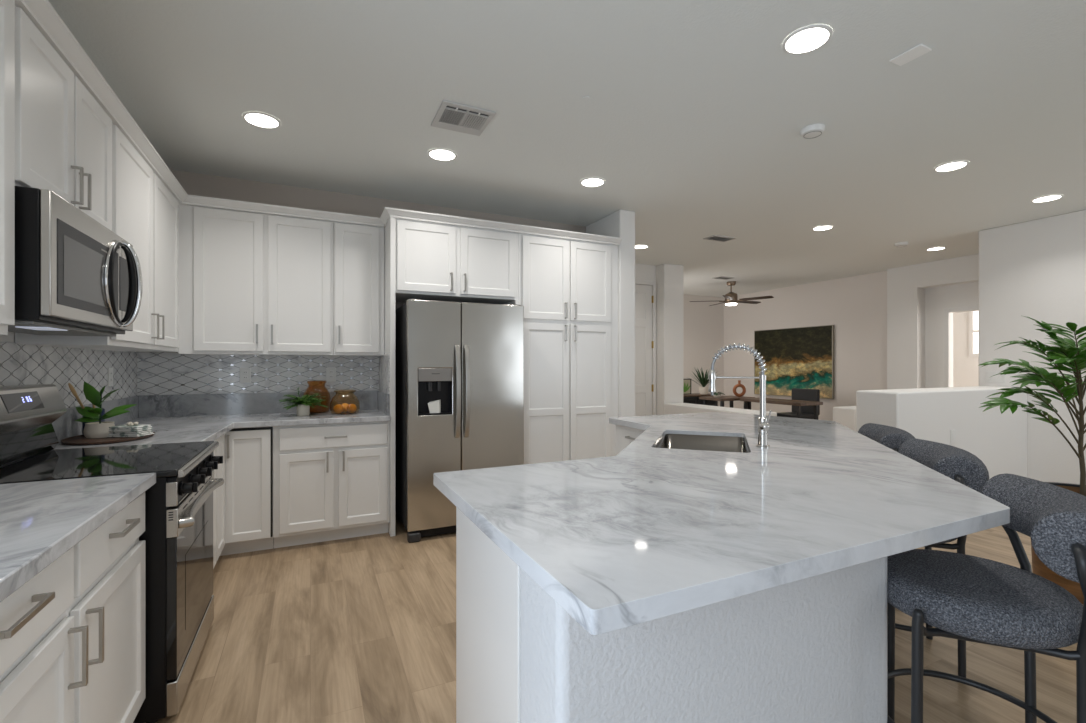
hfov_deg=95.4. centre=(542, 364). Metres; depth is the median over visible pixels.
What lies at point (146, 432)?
folded cloth
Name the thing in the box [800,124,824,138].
smoke detector
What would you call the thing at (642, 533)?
island countertop
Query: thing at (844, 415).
wall
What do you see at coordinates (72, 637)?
base cabinet
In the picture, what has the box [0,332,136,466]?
wall
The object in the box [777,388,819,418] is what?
chair
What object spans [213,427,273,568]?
base cabinet
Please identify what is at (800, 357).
painting
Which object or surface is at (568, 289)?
pantry cabinet
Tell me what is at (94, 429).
potted plant
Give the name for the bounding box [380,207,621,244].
trim
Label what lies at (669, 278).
wall column
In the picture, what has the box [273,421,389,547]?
base cabinet
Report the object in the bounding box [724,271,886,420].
wall
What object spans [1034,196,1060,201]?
diffuser
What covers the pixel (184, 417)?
countertop
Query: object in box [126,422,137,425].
bead garland
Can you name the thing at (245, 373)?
outlet plate
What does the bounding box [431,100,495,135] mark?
ceiling vent
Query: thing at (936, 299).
wall
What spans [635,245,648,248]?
recessed light
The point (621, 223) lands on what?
wall
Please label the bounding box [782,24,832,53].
recessed light
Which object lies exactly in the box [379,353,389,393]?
wall
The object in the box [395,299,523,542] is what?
refrigerator
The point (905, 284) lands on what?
wall
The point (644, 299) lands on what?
door
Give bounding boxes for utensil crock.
[82,408,104,435]
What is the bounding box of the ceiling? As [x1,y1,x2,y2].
[15,0,1085,296]
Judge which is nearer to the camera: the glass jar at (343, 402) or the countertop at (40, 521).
the countertop at (40, 521)
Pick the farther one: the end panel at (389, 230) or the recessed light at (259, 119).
the end panel at (389, 230)
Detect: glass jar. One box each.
[303,381,330,412]
[330,390,359,414]
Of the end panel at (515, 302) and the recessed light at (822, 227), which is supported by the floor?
the end panel at (515, 302)
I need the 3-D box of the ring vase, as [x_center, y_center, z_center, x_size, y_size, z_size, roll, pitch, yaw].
[3.350,0.403,8.429,0.226,0.283,0.053,0,0,0]
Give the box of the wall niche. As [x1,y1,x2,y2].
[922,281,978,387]
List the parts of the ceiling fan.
blade, lamp shade, motor, blade, blade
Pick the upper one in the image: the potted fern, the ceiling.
the ceiling
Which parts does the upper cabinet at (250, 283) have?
door, handle, handle, door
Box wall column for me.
[656,264,682,414]
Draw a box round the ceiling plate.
[889,44,931,65]
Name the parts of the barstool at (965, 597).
leg, leg, seat, seat rail, leg, backrest, leg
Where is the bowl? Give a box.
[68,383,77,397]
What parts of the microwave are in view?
door, pocket trim, control panel, handle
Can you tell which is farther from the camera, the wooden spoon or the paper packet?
the paper packet
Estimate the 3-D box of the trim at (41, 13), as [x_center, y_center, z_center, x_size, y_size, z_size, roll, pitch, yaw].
[-1.211,-1.145,2.236,1.368,0.056,3.278,0,0,-25]
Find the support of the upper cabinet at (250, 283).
attached to the wall at (158, 373)
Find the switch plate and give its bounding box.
[986,371,1004,382]
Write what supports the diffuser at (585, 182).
attached to the recessed light at (590, 181)
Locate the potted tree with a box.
[979,316,1085,603]
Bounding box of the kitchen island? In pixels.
[456,425,886,722]
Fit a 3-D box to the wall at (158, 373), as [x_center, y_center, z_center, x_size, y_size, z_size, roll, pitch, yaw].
[-1.197,-0.077,4.466,3.923,2.745,0.138,0,0,-25]
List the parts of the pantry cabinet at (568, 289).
door, door, handle, handle, door, door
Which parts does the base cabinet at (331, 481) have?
door, handle, drawer, handle, handle, door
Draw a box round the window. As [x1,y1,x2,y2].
[969,311,978,356]
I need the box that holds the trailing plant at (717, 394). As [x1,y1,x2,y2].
[713,392,724,396]
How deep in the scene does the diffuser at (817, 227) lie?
5.19 m
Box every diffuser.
[245,114,277,126]
[430,150,454,159]
[582,179,602,185]
[786,28,828,51]
[814,226,831,229]
[936,162,965,170]
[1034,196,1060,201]
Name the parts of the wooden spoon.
handle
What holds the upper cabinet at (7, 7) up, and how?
attached to the wall at (20, 364)
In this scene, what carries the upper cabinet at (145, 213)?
attached to the wall at (20, 364)
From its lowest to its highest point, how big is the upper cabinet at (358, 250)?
1.043 m
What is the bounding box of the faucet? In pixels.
[708,343,771,447]
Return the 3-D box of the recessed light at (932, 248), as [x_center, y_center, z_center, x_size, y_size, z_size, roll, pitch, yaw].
[4.888,-1.446,6.146,0.200,0.008,0.200,0,0,-25]
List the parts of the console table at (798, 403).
leg, leg, leg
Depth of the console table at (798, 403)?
7.38 m
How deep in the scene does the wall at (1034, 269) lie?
4.91 m
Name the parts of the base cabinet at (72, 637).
handle, drawer, door, handle, handle, door, drawer, handle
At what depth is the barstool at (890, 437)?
2.73 m
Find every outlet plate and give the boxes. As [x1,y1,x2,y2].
[108,368,112,386]
[240,368,250,382]
[326,368,335,381]
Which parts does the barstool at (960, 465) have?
leg, seat rail, backrest, seat, leg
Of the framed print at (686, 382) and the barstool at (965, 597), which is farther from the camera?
the framed print at (686, 382)
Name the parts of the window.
pane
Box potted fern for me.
[279,387,326,415]
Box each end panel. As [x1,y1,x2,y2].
[384,217,394,536]
[502,300,518,304]
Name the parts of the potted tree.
planter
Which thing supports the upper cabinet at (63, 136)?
attached to the wall at (20, 364)
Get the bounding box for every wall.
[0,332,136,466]
[137,169,585,511]
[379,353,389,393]
[586,210,634,416]
[635,264,655,414]
[683,294,723,405]
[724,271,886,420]
[833,406,855,430]
[856,386,1026,478]
[887,254,978,389]
[953,312,978,386]
[979,210,1085,483]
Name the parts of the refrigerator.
freezer door, dispenser panel, handle, handle, fridge door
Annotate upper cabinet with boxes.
[0,0,14,334]
[15,6,111,230]
[15,124,178,351]
[178,204,332,355]
[332,222,383,355]
[395,218,518,303]
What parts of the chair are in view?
seat, backrest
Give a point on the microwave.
(75, 276)
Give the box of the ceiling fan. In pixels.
[689,281,773,305]
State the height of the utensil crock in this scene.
0.137 m
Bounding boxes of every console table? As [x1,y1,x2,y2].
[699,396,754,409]
[740,398,822,419]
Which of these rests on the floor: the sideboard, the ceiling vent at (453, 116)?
the sideboard
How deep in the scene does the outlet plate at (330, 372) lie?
4.12 m
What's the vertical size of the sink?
0.239 m
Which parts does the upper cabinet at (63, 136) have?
door, handle, handle, door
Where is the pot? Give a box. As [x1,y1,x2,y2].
[297,404,309,415]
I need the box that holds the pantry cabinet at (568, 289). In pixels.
[519,233,617,463]
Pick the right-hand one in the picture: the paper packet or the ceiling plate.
the ceiling plate
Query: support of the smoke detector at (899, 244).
attached to the ceiling
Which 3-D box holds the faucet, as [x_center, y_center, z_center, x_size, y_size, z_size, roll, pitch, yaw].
[0.918,0.138,2.313,0.272,0.486,0.093,0,0,17]
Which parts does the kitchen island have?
panel, door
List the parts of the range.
vent trim, knob, oven door, storage drawer, knob, handle, knob, knob, knob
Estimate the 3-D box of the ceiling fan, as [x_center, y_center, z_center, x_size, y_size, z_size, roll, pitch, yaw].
[3.323,-1.244,8.643,1.308,0.412,1.362,0,0,-25]
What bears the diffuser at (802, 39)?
attached to the recessed light at (809, 38)
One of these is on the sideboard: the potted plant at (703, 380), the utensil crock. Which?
the potted plant at (703, 380)
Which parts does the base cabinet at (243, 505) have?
filler panel, door, handle, door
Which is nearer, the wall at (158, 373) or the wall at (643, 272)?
the wall at (158, 373)
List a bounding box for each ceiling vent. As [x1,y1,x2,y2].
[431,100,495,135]
[703,235,735,241]
[712,276,733,279]
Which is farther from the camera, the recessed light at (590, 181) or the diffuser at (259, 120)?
the recessed light at (590, 181)
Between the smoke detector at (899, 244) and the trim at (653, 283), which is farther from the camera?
the trim at (653, 283)
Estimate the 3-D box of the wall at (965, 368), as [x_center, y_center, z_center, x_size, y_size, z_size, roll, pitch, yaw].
[6.890,-0.077,7.552,2.500,2.745,4.600,0,0,-25]
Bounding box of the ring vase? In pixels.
[733,380,745,396]
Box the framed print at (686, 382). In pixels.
[683,379,690,393]
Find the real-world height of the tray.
0.014 m
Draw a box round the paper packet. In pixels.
[428,400,440,412]
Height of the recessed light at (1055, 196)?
0.008 m
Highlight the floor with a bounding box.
[156,512,1082,722]
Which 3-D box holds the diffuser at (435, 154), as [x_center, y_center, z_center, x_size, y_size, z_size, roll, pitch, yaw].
[-0.693,-1.445,3.398,0.170,0.002,0.170,0,0,20]
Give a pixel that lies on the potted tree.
(1073, 356)
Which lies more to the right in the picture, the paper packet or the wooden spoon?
the paper packet
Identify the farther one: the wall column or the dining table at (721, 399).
the dining table at (721, 399)
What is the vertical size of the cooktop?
0.029 m
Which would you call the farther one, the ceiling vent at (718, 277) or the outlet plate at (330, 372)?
the ceiling vent at (718, 277)
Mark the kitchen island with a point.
(813, 649)
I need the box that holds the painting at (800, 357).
[754,325,833,398]
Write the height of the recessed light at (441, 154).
0.008 m
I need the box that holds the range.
[0,384,223,722]
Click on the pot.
(302, 410)
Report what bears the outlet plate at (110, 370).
attached to the wall at (20, 364)
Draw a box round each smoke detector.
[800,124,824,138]
[895,242,908,246]
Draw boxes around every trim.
[15,0,384,226]
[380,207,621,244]
[635,280,655,414]
[944,306,978,387]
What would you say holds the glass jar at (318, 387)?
on the countertop at (184, 417)
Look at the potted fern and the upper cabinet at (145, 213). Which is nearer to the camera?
the upper cabinet at (145, 213)
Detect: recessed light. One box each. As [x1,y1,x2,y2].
[242,111,280,128]
[427,148,456,160]
[580,177,604,186]
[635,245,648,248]
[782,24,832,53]
[812,225,833,230]
[926,247,945,250]
[934,160,968,171]
[1031,194,1063,202]
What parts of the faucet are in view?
support arm, plate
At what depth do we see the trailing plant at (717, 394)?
8.29 m
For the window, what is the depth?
8.72 m
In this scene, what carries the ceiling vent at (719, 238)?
in the ceiling
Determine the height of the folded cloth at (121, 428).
0.026 m
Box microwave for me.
[8,186,142,336]
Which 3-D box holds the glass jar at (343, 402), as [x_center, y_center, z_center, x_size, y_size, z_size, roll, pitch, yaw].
[-1.554,0.288,3.877,0.220,0.184,0.220,0,0,-25]
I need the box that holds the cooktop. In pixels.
[0,441,218,483]
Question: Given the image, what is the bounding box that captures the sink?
[654,434,748,452]
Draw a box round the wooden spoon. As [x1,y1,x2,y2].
[68,383,84,408]
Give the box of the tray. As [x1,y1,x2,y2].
[61,431,154,444]
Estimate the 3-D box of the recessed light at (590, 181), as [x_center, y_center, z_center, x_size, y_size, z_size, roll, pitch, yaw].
[0.393,-1.446,3.909,0.200,0.008,0.200,0,0,-25]
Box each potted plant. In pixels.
[75,381,136,437]
[689,367,720,393]
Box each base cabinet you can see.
[0,492,144,722]
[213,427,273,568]
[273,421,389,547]
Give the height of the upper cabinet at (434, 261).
0.570 m
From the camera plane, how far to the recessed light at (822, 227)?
5.19 m
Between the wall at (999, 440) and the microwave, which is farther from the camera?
the wall at (999, 440)
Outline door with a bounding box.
[635,284,653,415]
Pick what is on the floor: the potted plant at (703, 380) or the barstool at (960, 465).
the barstool at (960, 465)
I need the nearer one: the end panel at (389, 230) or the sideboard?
the end panel at (389, 230)
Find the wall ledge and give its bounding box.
[664,403,776,415]
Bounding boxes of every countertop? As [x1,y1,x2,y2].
[0,473,155,601]
[26,390,389,458]
[433,412,1009,634]
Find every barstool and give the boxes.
[858,423,915,451]
[887,473,1085,722]
[895,438,988,677]
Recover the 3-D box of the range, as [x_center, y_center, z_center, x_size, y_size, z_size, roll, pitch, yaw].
[-1.770,0.690,1.990,0.732,1.210,0.758,0,0,-25]
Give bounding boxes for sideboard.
[683,393,717,405]
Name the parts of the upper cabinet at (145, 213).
door, handle, handle, door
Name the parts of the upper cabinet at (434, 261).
door, handle, handle, door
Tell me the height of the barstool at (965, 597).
0.935 m
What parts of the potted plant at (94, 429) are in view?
pot, stem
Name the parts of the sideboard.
door, door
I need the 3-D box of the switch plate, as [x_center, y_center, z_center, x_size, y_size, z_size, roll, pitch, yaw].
[4.763,0.125,5.203,0.008,0.118,0.165,0,0,-25]
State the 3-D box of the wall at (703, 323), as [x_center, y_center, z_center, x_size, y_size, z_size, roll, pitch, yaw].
[2.446,-0.077,10.009,3.350,2.745,0.130,0,0,-25]
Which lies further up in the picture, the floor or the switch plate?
the switch plate
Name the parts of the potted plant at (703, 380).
pot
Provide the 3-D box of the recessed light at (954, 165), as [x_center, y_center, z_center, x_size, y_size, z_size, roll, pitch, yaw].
[2.971,-1.446,3.597,0.200,0.008,0.200,0,0,-25]
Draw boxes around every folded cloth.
[107,430,153,436]
[108,425,152,431]

